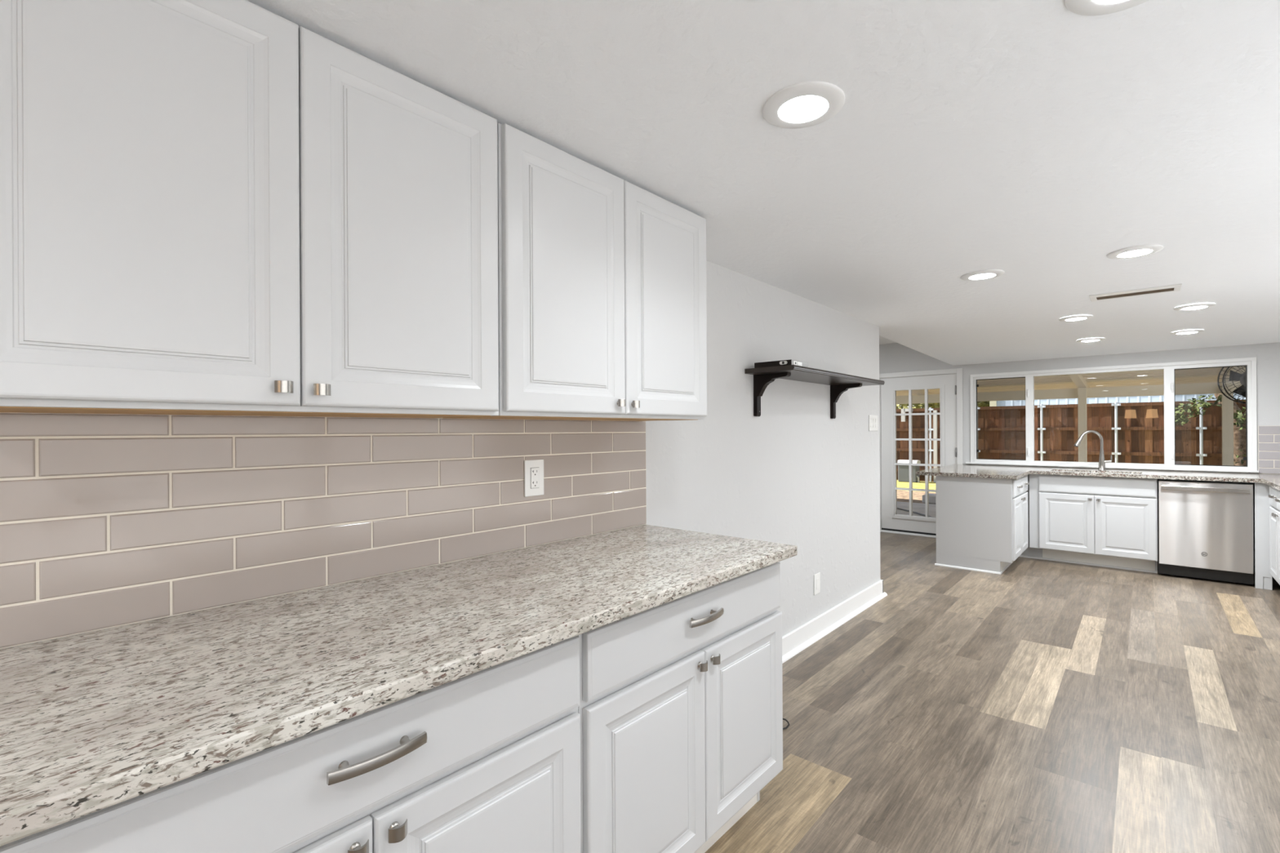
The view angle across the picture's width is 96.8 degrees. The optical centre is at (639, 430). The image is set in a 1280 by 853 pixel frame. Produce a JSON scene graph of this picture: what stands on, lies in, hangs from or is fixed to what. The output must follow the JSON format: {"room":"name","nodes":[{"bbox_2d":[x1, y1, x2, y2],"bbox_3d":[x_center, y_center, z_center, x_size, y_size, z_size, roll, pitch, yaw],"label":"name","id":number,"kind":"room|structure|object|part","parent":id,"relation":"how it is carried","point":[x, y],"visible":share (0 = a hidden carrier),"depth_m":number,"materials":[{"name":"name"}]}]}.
{"room":"kitchen","nodes":[
{"label":"kitchen","id":0,"kind":"room"},
{"bbox_2d":[0,260,879,649],"bbox_3d":[-0.886,0.078,1.444,0.130,2.462,8.180,0,0,42],"label":"wall","id":1,"kind":"structure","parent":0,"point":[793,473],"depth_m":3.28,"materials":[{"name":"grey paint"}]},
{"bbox_2d":[0,0,498,417],"bbox_3d":[-0.770,-0.414,1.210,0.356,0.758,0.920,0,0,42],"label":"upper cabinet","id":2,"kind":"object","parent":1,"relation":"attached to","point":[208,207],"visible":1,"depth_m":1.02,"materials":[{"name":"grey wood"}]},
{"bbox_3d":[-0.816,-0.418,0.942,0.019,0.742,0.450,0,0,42],"label":"door","id":3,"kind":"part","parent":2,"relation":"part of","materials":[{"name":"grey wood"}]},
{"bbox_3d":[-0.791,-0.036,1.231,0.288,0.003,0.896,0,0,42],"label":"panel","id":4,"kind":"part","parent":2,"relation":"part of","materials":[{"name":"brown wood"}]},
{"bbox_3d":[-0.671,-0.082,1.071,0.026,0.022,0.031,0,0,42],"label":"knob","id":5,"kind":"part","parent":2,"relation":"part of","materials":[{"name":"silver metal"}]},
{"bbox_3d":[-0.627,-0.080,1.120,0.026,0.022,0.031,0,0,42],"label":"knob","id":6,"kind":"part","parent":2,"relation":"part of","materials":[{"name":"silver metal"}]},
{"bbox_3d":[-0.515,-0.420,1.281,0.019,0.742,0.450,0,0,42],"label":"door","id":7,"kind":"part","parent":2,"relation":"part of","materials":[{"name":"grey wood"}]},
{"bbox_2d":[0,412,646,648],"bbox_3d":[-0.592,0.178,1.671,0.006,0.430,1.856,0,0,42],"label":"tile backsplash","id":8,"kind":"structure","parent":1,"relation":"attached to","point":[107,521],"depth_m":1.33,"materials":[{"name":"beige tile"}]},
{"bbox_2d":[524,459,543,497],"bbox_3d":[-0.357,0.160,1.922,0.009,0.122,0.080,0,0,42],"label":"power outlet","id":9,"kind":"object","parent":8,"relation":"attached to","point":[533,468],"visible":1,"depth_m":1.92,"materials":[{"name":"white plastic"}]},
{"bbox_2d":[530,466,538,488],"bbox_3d":[-0.355,0.160,1.921,0.003,0.070,0.036,0,0,42],"label":"receptacle","id":10,"kind":"object","parent":9,"relation":"attached to","point":[534,470],"depth_m":1.92,"materials":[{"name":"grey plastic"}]},
{"bbox_2d":[442,123,706,421],"bbox_3d":[-0.161,-0.417,1.895,0.356,0.758,0.908,0,0,42],"label":"upper cabinet","id":11,"kind":"object","parent":1,"relation":"attached to","point":[602,277],"visible":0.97,"depth_m":1.69,"materials":[{"name":"grey wood"}]},
{"bbox_3d":[-0.202,-0.422,1.634,0.019,0.742,0.448,0,0,42],"label":"door","id":12,"kind":"part","parent":11,"relation":"part of","materials":[{"name":"grey wood"}]},
{"bbox_3d":[-0.182,-0.039,1.916,0.288,0.003,0.884,0,0,42],"label":"panel","id":13,"kind":"part","parent":11,"relation":"part of","materials":[{"name":"brown wood"}]},
{"bbox_3d":[-0.057,-0.085,1.761,0.026,0.022,0.031,0,0,42],"label":"knob","id":14,"kind":"part","parent":11,"relation":"part of","materials":[{"name":"silver metal"}]},
{"bbox_3d":[-0.013,-0.084,1.811,0.026,0.022,0.031,0,0,42],"label":"knob","id":15,"kind":"part","parent":11,"relation":"part of","materials":[{"name":"silver metal"}]},
{"bbox_3d":[0.097,-0.423,1.970,0.019,0.742,0.446,0,0,42],"label":"door","id":16,"kind":"part","parent":11,"relation":"part of","materials":[{"name":"grey wood"}]},
{"bbox_2d":[744,364,884,418],"bbox_3d":[1.078,-0.200,3.349,0.277,0.246,1.290,0,0,42],"label":"wall shelf","id":17,"kind":"object","parent":1,"relation":"attached to","point":[839,383],"visible":1,"depth_m":3.06,"materials":[{"name":"black wood"}]},
{"bbox_2d":[754,359,808,368],"bbox_3d":[0.732,-0.337,2.946,0.212,0.030,0.189,0,0,42],"label":"box","id":18,"kind":"object","parent":17,"relation":"on","point":[783,362],"visible":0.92,"depth_m":2.88,"materials":[{"name":"black plastic"}]},
{"bbox_3d":[0.810,-0.337,2.880,0.002,0.028,0.182,0,0,42],"label":"plate","id":19,"kind":"part","parent":18,"relation":"part of","materials":[{"name":"grey metal"}]},
{"bbox_2d":[813,572,820,595],"bbox_3d":[1.119,0.969,3.590,0.008,0.128,0.084,0,0,42],"label":"power outlet","id":20,"kind":"object","parent":1,"relation":"attached to","point":[817,576],"visible":1,"depth_m":3.58,"materials":[{"name":"white plastic"}]},
{"bbox_2d":[816,577,818,589],"bbox_3d":[1.121,0.969,3.588,0.002,0.068,0.034,0,0,42],"label":"receptacle","id":21,"kind":"object","parent":20,"relation":"attached to","point":[817,579],"depth_m":3.59,"materials":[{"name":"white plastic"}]},
{"bbox_2d":[782,579,887,663],"bbox_3d":[0.938,1.238,3.467,0.180,0.123,2.820,0,0,42],"label":"baseboard","id":22,"kind":"structure","parent":1,"relation":"attached to","point":[793,642],"depth_m":3.68,"materials":[{"name":"white paint"}]},
{"bbox_2d":[868,414,877,431],"bbox_3d":[1.786,-0.057,4.345,0.010,0.120,0.184,0,0,42],"label":"light switch","id":23,"kind":"object","parent":1,"relation":"attached to","point":[873,420],"visible":1,"depth_m":4.33,"materials":[{"name":"white plastic"}]},
{"bbox_2d":[247,0,1279,365],"bbox_3d":[1.157,-0.982,1.543,3.060,0.464,11.050,0,0,42],"label":"ceiling","id":24,"kind":"structure","parent":0,"point":[1036,142],"depth_m":1.57,"materials":[{"name":"white paint"}]},
{"bbox_2d":[762,81,844,128],"bbox_3d":[0.406,-0.803,1.416,0.197,0.015,0.197,0,0,42],"label":"recessed light","id":25,"kind":"object","parent":24,"relation":"in","point":[806,104],"visible":1,"depth_m":1.39,"materials":[{"name":"white paint"}]},
{"bbox_2d":[960,269,1004,280],"bbox_3d":[1.793,-0.810,2.978,0.197,0.015,0.197,0,0,42],"label":"recessed light","id":26,"kind":"object","parent":24,"relation":"in","point":[984,274],"visible":1,"depth_m":2.95,"materials":[{"name":"white paint"}]},
{"bbox_2d":[1058,315,1093,321],"bbox_3d":[3.132,-0.804,4.084,0.197,0.015,0.197,0,0,42],"label":"recessed light","id":27,"kind":"object","parent":24,"relation":"in","point":[1077,317],"visible":1,"depth_m":4.05,"materials":[{"name":"white paint"}]},
{"bbox_2d":[1075,337,1105,342],"bbox_3d":[3.912,-0.783,4.935,0.197,0.015,0.197,0,0,42],"label":"recessed light","id":28,"kind":"object","parent":24,"relation":"in","point":[1089,340],"visible":1,"depth_m":4.89,"materials":[{"name":"white paint"}]},
{"bbox_2d":[1064,0,1148,15],"bbox_3d":[0.876,-0.805,1.008,0.197,0.015,0.197,0,0,42],"label":"recessed light","id":29,"kind":"object","parent":24,"relation":"in","point":[1084,7],"visible":1,"depth_m":1.07,"materials":[{"name":"white paint"}]},
{"bbox_2d":[1088,283,1182,302],"bbox_3d":[2.950,-0.820,3.394,0.410,0.006,0.200,0,0,42],"label":"ceiling vent","id":30,"kind":"object","parent":24,"relation":"in","point":[1176,287],"visible":1,"depth_m":3.38,"materials":[{"name":"white metal"}]},
{"bbox_2d":[1106,244,1164,258],"bbox_3d":[2.262,-0.813,2.599,0.197,0.015,0.197,0,0,42],"label":"recessed light","id":31,"kind":"object","parent":24,"relation":"in","point":[1136,251],"visible":1,"depth_m":2.57,"materials":[{"name":"white paint"}]},
{"bbox_2d":[1169,328,1204,334],"bbox_3d":[4.377,-0.785,4.548,0.197,0.015,0.197,0,0,42],"label":"recessed light","id":32,"kind":"object","parent":24,"relation":"in","point":[1186,331],"visible":1,"depth_m":4.51,"materials":[{"name":"white paint"}]},
{"bbox_2d":[1173,302,1215,310],"bbox_3d":[3.626,-0.805,3.717,0.197,0.015,0.197,0,0,42],"label":"recessed light","id":33,"kind":"object","parent":24,"relation":"in","point":[1195,306],"visible":1,"depth_m":3.68,"materials":[{"name":"white paint"}]},
{"bbox_2d":[879,335,896,344],"bbox_3d":[0.970,-1.118,5.722,2.769,0.065,5.050,0,0,42],"label":"ceiling","id":34,"kind":"structure","parent":0,"point":[882,340],"depth_m":6.98,"materials":[{"name":"white paint"}]},
{"bbox_2d":[705,532,1279,852],"bbox_3d":[-0.070,1.305,2.644,5.942,0.001,11.150,0,0,42],"label":"floor","id":35,"kind":"structure","parent":0,"point":[1036,705],"depth_m":2.53,"materials":[{"name":"brown wood"}]},
{"bbox_2d":[0,635,580,852],"bbox_3d":[-0.648,0.868,1.106,0.662,0.880,0.918,0,0,42],"label":"base cabinet","id":36,"kind":"object","parent":35,"relation":"on","point":[487,760],"visible":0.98,"depth_m":0.95,"materials":[{"name":"grey wood"}]},
{"bbox_3d":[-0.581,0.893,0.748,0.019,0.538,0.448,0,0,42],"label":"door","id":37,"kind":"part","parent":36,"relation":"part of","materials":[{"name":"grey wood"}]},
{"bbox_3d":[-0.436,0.652,0.879,0.026,0.022,0.031,0,0,42],"label":"knob","id":38,"kind":"part","parent":36,"relation":"part of","materials":[{"name":"silver metal"}]},
{"bbox_3d":[-0.413,0.517,0.900,0.035,0.017,0.154,0,0,42],"label":"handle","id":39,"kind":"part","parent":36,"relation":"part of","materials":[{"name":"silver metal"}]},
{"bbox_3d":[-0.395,0.651,0.926,0.026,0.022,0.031,0,0,42],"label":"knob","id":40,"kind":"part","parent":36,"relation":"part of","materials":[{"name":"silver metal"}]},
{"bbox_2d":[0,524,797,846],"bbox_3d":[-0.337,0.409,1.447,0.678,0.033,1.852,0,0,42],"label":"countertop","id":41,"kind":"structure","parent":36,"relation":"on","point":[91,722],"depth_m":0.99,"materials":[{"name":"white stone"}]},
{"bbox_3d":[-0.282,0.892,1.084,0.019,0.538,0.444,0,0,42],"label":"door","id":42,"kind":"part","parent":36,"relation":"part of","materials":[{"name":"grey wood"}]},
{"bbox_2d":[577,562,782,852],"bbox_3d":[-0.036,0.865,1.793,0.662,0.880,0.918,0,0,42],"label":"base cabinet","id":43,"kind":"object","parent":35,"relation":"on","point":[680,709],"visible":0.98,"depth_m":1.52,"materials":[{"name":"grey wood"}]},
{"bbox_3d":[0.029,0.890,1.434,0.019,0.538,0.448,0,0,42],"label":"door","id":44,"kind":"part","parent":43,"relation":"part of","materials":[{"name":"grey wood"}]},
{"bbox_3d":[0.175,0.527,1.601,0.019,0.153,0.894,0,0,42],"label":"drawer","id":45,"kind":"part","parent":43,"relation":"part of","materials":[{"name":"grey wood"}]},
{"bbox_3d":[0.174,0.648,1.565,0.026,0.022,0.031,0,0,42],"label":"knob","id":46,"kind":"part","parent":43,"relation":"part of","materials":[{"name":"silver metal"}]},
{"bbox_3d":[0.185,0.517,1.572,0.035,0.017,0.154,0,0,42],"label":"handle","id":47,"kind":"part","parent":43,"relation":"part of","materials":[{"name":"silver metal"}]},
{"bbox_3d":[0.215,0.648,1.612,0.026,0.022,0.031,0,0,42],"label":"knob","id":48,"kind":"part","parent":43,"relation":"part of","materials":[{"name":"silver metal"}]},
{"bbox_3d":[0.331,0.889,1.773,0.019,0.538,0.452,0,0,42],"label":"door","id":49,"kind":"part","parent":43,"relation":"part of","materials":[{"name":"grey wood"}]},
{"bbox_2d":[782,718,789,729],"bbox_3d":[0.611,1.288,2.489,0.085,0.025,0.111,0,0,25],"label":"cable","id":50,"kind":"object","parent":35,"relation":"on","point":[788,726],"visible":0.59,"depth_m":2.48,"materials":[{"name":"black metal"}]},
{"bbox_2d":[880,529,936,537],"bbox_3d":[3.429,1.275,6.987,0.875,0.022,0.190,0,0,42],"label":"threshold","id":51,"kind":"object","parent":35,"relation":"on","point":[881,531],"visible":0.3,"depth_m":6.98,"materials":[{"name":"white paint"}]},
{"bbox_2d":[934,563,1000,574],"bbox_3d":[3.027,1.280,5.266,0.540,0.016,0.015,0,0,42],"label":"trim","id":52,"kind":"structure","parent":35,"relation":"on","point":[935,564],"depth_m":5.25,"materials":[{"name":"white paint"}]},
{"bbox_2d":[935,475,1029,572],"bbox_3d":[3.351,0.858,5.522,0.669,0.857,0.800,0,0,42],"label":"base cabinet","id":53,"kind":"object","parent":35,"relation":"on","point":[982,522],"visible":0.98,"depth_m":5.23,"materials":[{"name":"grey wood"}]},
{"bbox_3d":[3.444,0.517,5.190,0.019,0.158,0.380,0,0,42],"label":"drawer","id":54,"kind":"part","parent":53,"relation":"part of","materials":[{"name":"grey wood"}]},
{"bbox_3d":[3.446,0.883,5.190,0.019,0.546,0.380,0,0,42],"label":"door","id":55,"kind":"part","parent":53,"relation":"part of","materials":[{"name":"grey wood"}]},
{"bbox_3d":[3.701,0.882,5.477,0.019,0.546,0.381,0,0,42],"label":"door","id":56,"kind":"part","parent":53,"relation":"part of","materials":[{"name":"grey wood"}]},
{"bbox_3d":[3.699,0.516,5.477,0.019,0.158,0.381,0,0,42],"label":"drawer","id":57,"kind":"part","parent":53,"relation":"part of","materials":[{"name":"grey wood"}]},
{"bbox_2d":[1000,563,1011,573],"bbox_3d":[3.539,1.277,5.441,0.013,0.018,0.926,0,0,42],"label":"trim","id":58,"kind":"structure","parent":35,"relation":"on","point":[1009,564],"depth_m":5.27,"materials":[{"name":"white paint"}]},
{"bbox_2d":[1018,555,1157,573],"bbox_3d":[4.246,1.273,5.442,1.049,0.018,0.013,0,0,42],"label":"trim","id":59,"kind":"structure","parent":35,"relation":"on","point":[1022,556],"depth_m":5.40,"materials":[{"name":"white paint"}]},
{"bbox_2d":[1020,474,1157,571],"bbox_3d":[4.371,0.853,5.588,1.052,0.857,0.706,0,0,42],"label":"base cabinet","id":60,"kind":"object","parent":35,"relation":"on","point":[1109,521],"visible":0.92,"depth_m":5.29,"materials":[{"name":"grey wood"}]},
{"bbox_3d":[4.070,0.879,5.430,0.423,0.546,0.019,0,0,42],"label":"door","id":61,"kind":"part","parent":60,"relation":"part of","materials":[{"name":"grey wood"}]},
{"bbox_2d":[915,464,1279,490],"bbox_3d":[4.326,0.407,5.090,3.043,0.032,1.544,0,0,42],"label":"countertop","id":62,"kind":"structure","parent":60,"relation":"on","point":[1003,472],"depth_m":5.29,"materials":[{"name":"white stone"}]},
{"bbox_2d":[1074,430,1111,471],"bbox_3d":[4.422,0.193,5.565,0.319,0.395,0.076,0,0,11],"label":"kitchen faucet","id":63,"kind":"object","parent":62,"relation":"on","point":[1102,462],"visible":1,"depth_m":5.55,"materials":[{"name":"silver metal"}]},
{"bbox_3d":[4.421,0.098,5.563,0.210,0.205,0.025,0,0,5],"label":"spout","id":64,"kind":"part","parent":63,"relation":"part of","materials":[{"name":"silver metal"}]},
{"bbox_3d":[4.543,0.278,5.530,0.078,0.080,0.026,0,0,42],"label":"handle","id":65,"kind":"part","parent":63,"relation":"part of","materials":[{"name":"silver metal"}]},
{"bbox_3d":[4.390,0.877,5.146,0.426,0.546,0.019,0,0,42],"label":"door","id":66,"kind":"part","parent":60,"relation":"part of","materials":[{"name":"grey wood"}]},
{"bbox_2d":[1157,479,1253,585],"bbox_3d":[4.960,0.852,5.019,0.576,0.853,0.652,0,0,42],"label":"dishwasher","id":67,"kind":"object","parent":35,"relation":"on","point":[1206,530],"visible":1,"depth_m":4.80,"materials":[{"name":"silver metal"}]},
{"bbox_3d":[4.853,1.223,4.897,0.574,0.112,0.020,0,0,42],"label":"toe panel","id":68,"kind":"part","parent":67,"relation":"part of","materials":[{"name":"black plastic"}]},
{"bbox_3d":[4.753,0.495,4.788,0.532,0.038,0.034,0,0,42],"label":"handle","id":69,"kind":"part","parent":67,"relation":"part of","materials":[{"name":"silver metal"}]},
{"bbox_2d":[1254,482,1272,590],"bbox_3d":[5.026,0.849,4.582,0.093,0.857,0.020,0,0,42],"label":"panel","id":70,"kind":"object","parent":35,"relation":"on","point":[1263,579],"visible":0.85,"depth_m":4.58,"materials":[{"name":"grey wood"}]},
{"bbox_2d":[1268,485,1279,585],"bbox_3d":[4.986,0.850,4.055,0.654,0.857,0.800,0,0,42],"label":"base cabinet","id":71,"kind":"object","parent":35,"relation":"on","point":[1274,494],"visible":0.99,"depth_m":4.34,"materials":[{"name":"grey wood"}]},
{"bbox_3d":[4.819,0.504,4.335,0.035,0.017,0.154,0,0,42],"label":"handle","id":72,"kind":"part","parent":71,"relation":"part of","materials":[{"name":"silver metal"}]},
{"bbox_3d":[4.899,0.513,4.385,0.019,0.159,0.380,0,0,42],"label":"drawer","id":73,"kind":"part","parent":71,"relation":"part of","materials":[{"name":"grey wood"}]},
{"bbox_3d":[4.641,0.514,4.096,0.019,0.159,0.386,0,0,42],"label":"drawer","id":74,"kind":"part","parent":71,"relation":"part of","materials":[{"name":"grey wood"}]},
{"bbox_3d":[4.643,0.876,4.096,0.019,0.537,0.386,0,0,42],"label":"door","id":75,"kind":"part","parent":71,"relation":"part of","materials":[{"name":"grey wood"}]},
{"bbox_2d":[879,342,1279,573],"bbox_3d":[3.844,0.059,6.645,6.070,2.550,0.140,0,0,42],"label":"wall","id":76,"kind":"structure","parent":0,"point":[894,357],"depth_m":5.72,"materials":[{"name":"grey paint"}]},
{"bbox_2d":[880,373,956,535],"bbox_3d":[3.410,0.298,6.968,0.863,1.924,0.069,0,0,42],"label":"door","id":77,"kind":"structure","parent":76,"relation":"in","point":[891,520],"depth_m":7.01,"materials":[{"name":"white paint"}]},
{"bbox_3d":[3.394,0.277,6.957,0.616,1.642,0.010,0,0,42],"label":"lite frame","id":78,"kind":"part","parent":77,"relation":"part of","materials":[{"name":"white paint"}]},
{"bbox_2d":[879,368,963,530],"bbox_3d":[3.419,0.280,6.987,0.998,2.012,0.116,0,0,42],"label":"trim","id":79,"kind":"structure","parent":76,"relation":"attached to","point":[958,371],"depth_m":6.67,"materials":[{"name":"white paint"}]},
{"bbox_2d":[973,373,1030,463],"bbox_3d":[4.059,-0.127,6.395,0.555,1.010,0.097,0,0,42],"label":"window","id":80,"kind":"structure","parent":76,"relation":"in","point":[1027,376],"depth_m":6.33,"materials":[{"name":"white paint"}]},
{"bbox_2d":[1030,365,1170,467],"bbox_3d":[4.692,-0.131,5.850,1.115,1.010,0.071,0,0,42],"label":"window","id":81,"kind":"structure","parent":76,"relation":"in","point":[1166,464],"depth_m":5.70,"materials":[{"name":"white paint"}]},
{"bbox_2d":[965,357,1258,473],"bbox_3d":[4.638,-0.131,5.822,2.310,1.036,0.036,0,0,42],"label":"trim","id":82,"kind":"structure","parent":76,"relation":"attached to","point":[1254,418],"depth_m":5.53,"materials":[{"name":"white paint"}]},
{"bbox_2d":[1169,360,1252,470],"bbox_3d":[5.305,-0.134,5.287,0.550,1.010,0.097,0,0,42],"label":"window","id":83,"kind":"structure","parent":76,"relation":"in","point":[1248,363],"depth_m":5.25,"materials":[{"name":"white paint"}]},
{"bbox_2d":[1257,425,1279,474],"bbox_3d":[5.742,0.170,4.859,0.619,0.426,0.006,0,0,42],"label":"tile backsplash","id":84,"kind":"structure","parent":76,"relation":"attached to","point":[1268,437],"depth_m":5.02,"materials":[{"name":"grey tile"}]},
{"label":"outside","id":85,"kind":"structure","parent":0,"visible":0},
{"bbox_2d":[897,480,935,492],"bbox_3d":[14.941,1.630,20.645,26.000,0.001,17.300,0,0,42],"label":"lawn","id":86,"kind":"structure","parent":85,"point":[921,485],"depth_m":17.27,"materials":[{"name":"plant"}]},
{"bbox_2d":[897,459,920,482],"bbox_3d":[8.731,1.311,18.403,0.640,0.700,0.440,0,0,42],"label":"utility cover","id":87,"kind":"object","parent":86,"relation":"on","point":[903,470],"visible":0.72,"depth_m":18.29,"materials":[{"name":"grey"}]},
{"bbox_3d":[8.711,1.031,18.419,0.590,0.140,0.440,0,0,42],"label":"lid","id":88,"kind":"part","parent":87,"relation":"part of","materials":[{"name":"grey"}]},
{"bbox_2d":[897,489,935,504],"bbox_3d":[7.349,1.528,12.106,26.000,0.285,5.550,0,0,42],"label":"mulch bed","id":89,"kind":"object","parent":86,"relation":"on","point":[902,495],"visible":0.02,"depth_m":13.39,"materials":[{"name":"beige soil"}]},
{"bbox_2d":[922,493,935,504],"bbox_3d":[5.932,1.355,11.191,0.600,0.165,0.400,0,0,42],"label":"stone block","id":90,"kind":"object","parent":89,"relation":"on","point":[931,496],"visible":0.2,"depth_m":11.14,"materials":[{"name":"concrete"}]},
{"bbox_2d":[1174,393,1245,466],"bbox_3d":[9.906,0.011,9.663,2.254,3.021,1.053,0,0,-9],"label":"shade tree","id":91,"kind":"object","parent":89,"relation":"on","point":[1239,419],"visible":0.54,"depth_m":9.55,"materials":[{"name":"green plant"}]},
{"bbox_2d":[896,402,939,408],"bbox_3d":[12.274,-0.411,24.569,2.750,4.127,1.838,0,0,42],"label":"leafy tree","id":92,"kind":"object","parent":86,"relation":"on","point":[917,406],"visible":0.09,"depth_m":24.27,"materials":[{"name":"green plant"}]},
{"bbox_2d":[933,410,937,482],"bbox_3d":[9.433,0.504,18.143,0.100,2.300,0.090,0,0,42],"label":"pipe","id":93,"kind":"object","parent":86,"relation":"on","point":[935,416],"visible":0.79,"depth_m":18.11,"materials":[{"name":"grey metal"}]},
{"bbox_2d":[977,400,989,406],"bbox_3d":[13.200,-0.343,22.369,1.721,3.981,1.773,0,0,42],"label":"leafy tree","id":94,"kind":"object","parent":86,"relation":"on","point":[979,403],"visible":0.08,"depth_m":21.83,"materials":[{"name":"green plant"}]},
{"bbox_2d":[896,399,1245,481],"bbox_3d":[12.131,0.440,15.915,18.096,2.400,0.141,0,0,42],"label":"wooden fence","id":95,"kind":"object","parent":86,"relation":"on","point":[1131,432],"visible":0.34,"depth_m":15.71,"materials":[{"name":"brown wood"}]},
{"bbox_2d":[901,408,913,422],"bbox_3d":[8.826,-0.507,18.785,0.350,0.430,0.090,0,0,42],"label":"hook","id":96,"kind":"object","parent":95,"relation":"attached to","point":[903,411],"visible":0.75,"depth_m":18.82,"materials":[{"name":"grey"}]},
{"bbox_3d":[9.372,0.455,18.331,0.060,2.400,0.060,0,0,42],"label":"post","id":97,"kind":"part","parent":95,"relation":"part of","materials":[{"name":"silver metal"}]},
{"bbox_3d":[10.351,0.450,17.461,0.060,2.400,0.060,0,0,42],"label":"post","id":98,"kind":"part","parent":95,"relation":"part of","materials":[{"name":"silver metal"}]},
{"bbox_3d":[11.576,0.443,16.372,0.060,2.400,0.060,0,0,42],"label":"post","id":99,"kind":"part","parent":95,"relation":"part of","materials":[{"name":"silver metal"}]},
{"bbox_3d":[12.115,0.623,15.967,18.000,0.090,0.040,0,0,42],"label":"rail","id":100,"kind":"part","parent":95,"relation":"part of","materials":[{"name":"brown wood"}]},
{"bbox_3d":[12.111,-0.047,15.967,18.000,0.090,0.040,0,0,42],"label":"rail","id":101,"kind":"part","parent":95,"relation":"part of","materials":[{"name":"brown wood"}]},
{"bbox_3d":[12.108,-0.690,15.967,18.000,0.090,0.040,0,0,42],"label":"rail","id":102,"kind":"part","parent":95,"relation":"part of","materials":[{"name":"brown wood"}]},
{"bbox_3d":[12.806,0.436,15.278,0.060,2.400,0.060,0,0,42],"label":"post","id":103,"kind":"part","parent":95,"relation":"part of","materials":[{"name":"silver metal"}]},
{"bbox_3d":[14.023,0.430,14.196,0.060,2.400,0.060,0,0,42],"label":"post","id":104,"kind":"part","parent":95,"relation":"part of","materials":[{"name":"silver metal"}]},
{"bbox_2d":[989,392,1245,406],"bbox_3d":[16.915,-0.222,17.308,10.400,3.680,2.650,0,0,42],"label":"shed","id":105,"kind":"object","parent":86,"relation":"on","point":[1161,397],"visible":0.02,"depth_m":17.75,"materials":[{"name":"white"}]},
{"bbox_3d":[12.340,-0.158,19.837,0.200,3.600,0.150,0,0,42],"label":"corner trim","id":106,"kind":"part","parent":105,"relation":"part of","materials":[{"name":"beige"}]},
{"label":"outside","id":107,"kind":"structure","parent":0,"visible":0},
{"bbox_2d":[897,501,936,517],"bbox_3d":[5.443,1.426,7.705,17.000,0.200,3.560,0,0,42],"label":"patio","id":108,"kind":"structure","parent":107,"point":[920,508],"depth_m":9.63,"materials":[{"name":"concrete"}]},
{"bbox_2d":[897,507,933,517],"bbox_3d":[4.140,1.321,9.849,0.401,0.028,3.834,0,0,-15],"label":"garden hose","id":109,"kind":"object","parent":108,"relation":"on","point":[913,512],"visible":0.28,"depth_m":9.15,"materials":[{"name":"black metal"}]},
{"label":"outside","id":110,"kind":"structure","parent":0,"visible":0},
{"bbox_2d":[896,365,1245,465],"bbox_3d":[5.974,0.135,8.310,17.000,2.376,5.140,0,0,42],"label":"patio cover","id":111,"kind":"object","parent":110,"point":[1081,387],"visible":0.14,"depth_m":8.84,"materials":[{"name":"beige paint"}]},
{"bbox_3d":[7.050,0.318,9.052,0.105,1.998,0.105,0,0,42],"label":"post","id":112,"kind":"part","parent":111,"relation":"part of","materials":[{"name":"beige paint"}]},
{"bbox_3d":[8.254,0.312,7.981,0.105,1.998,0.105,0,0,42],"label":"post","id":113,"kind":"part","parent":111,"relation":"part of","materials":[{"name":"beige paint"}]},
{"bbox_2d":[1217,366,1245,404],"bbox_3d":[6.160,-0.648,5.686,0.282,0.773,0.504,0,0,-23],"label":"fan","id":114,"kind":"object","parent":111,"relation":"hanging from","point":[1233,375],"visible":0.38,"depth_m":5.77,"materials":[{"name":"black metal"}]},
{"bbox_3d":[6.176,-0.513,5.692,0.250,0.199,0.199,0,0,-23],"label":"motor","id":115,"kind":"part","parent":114,"relation":"part of","materials":[{"name":"black metal"}]}
]}

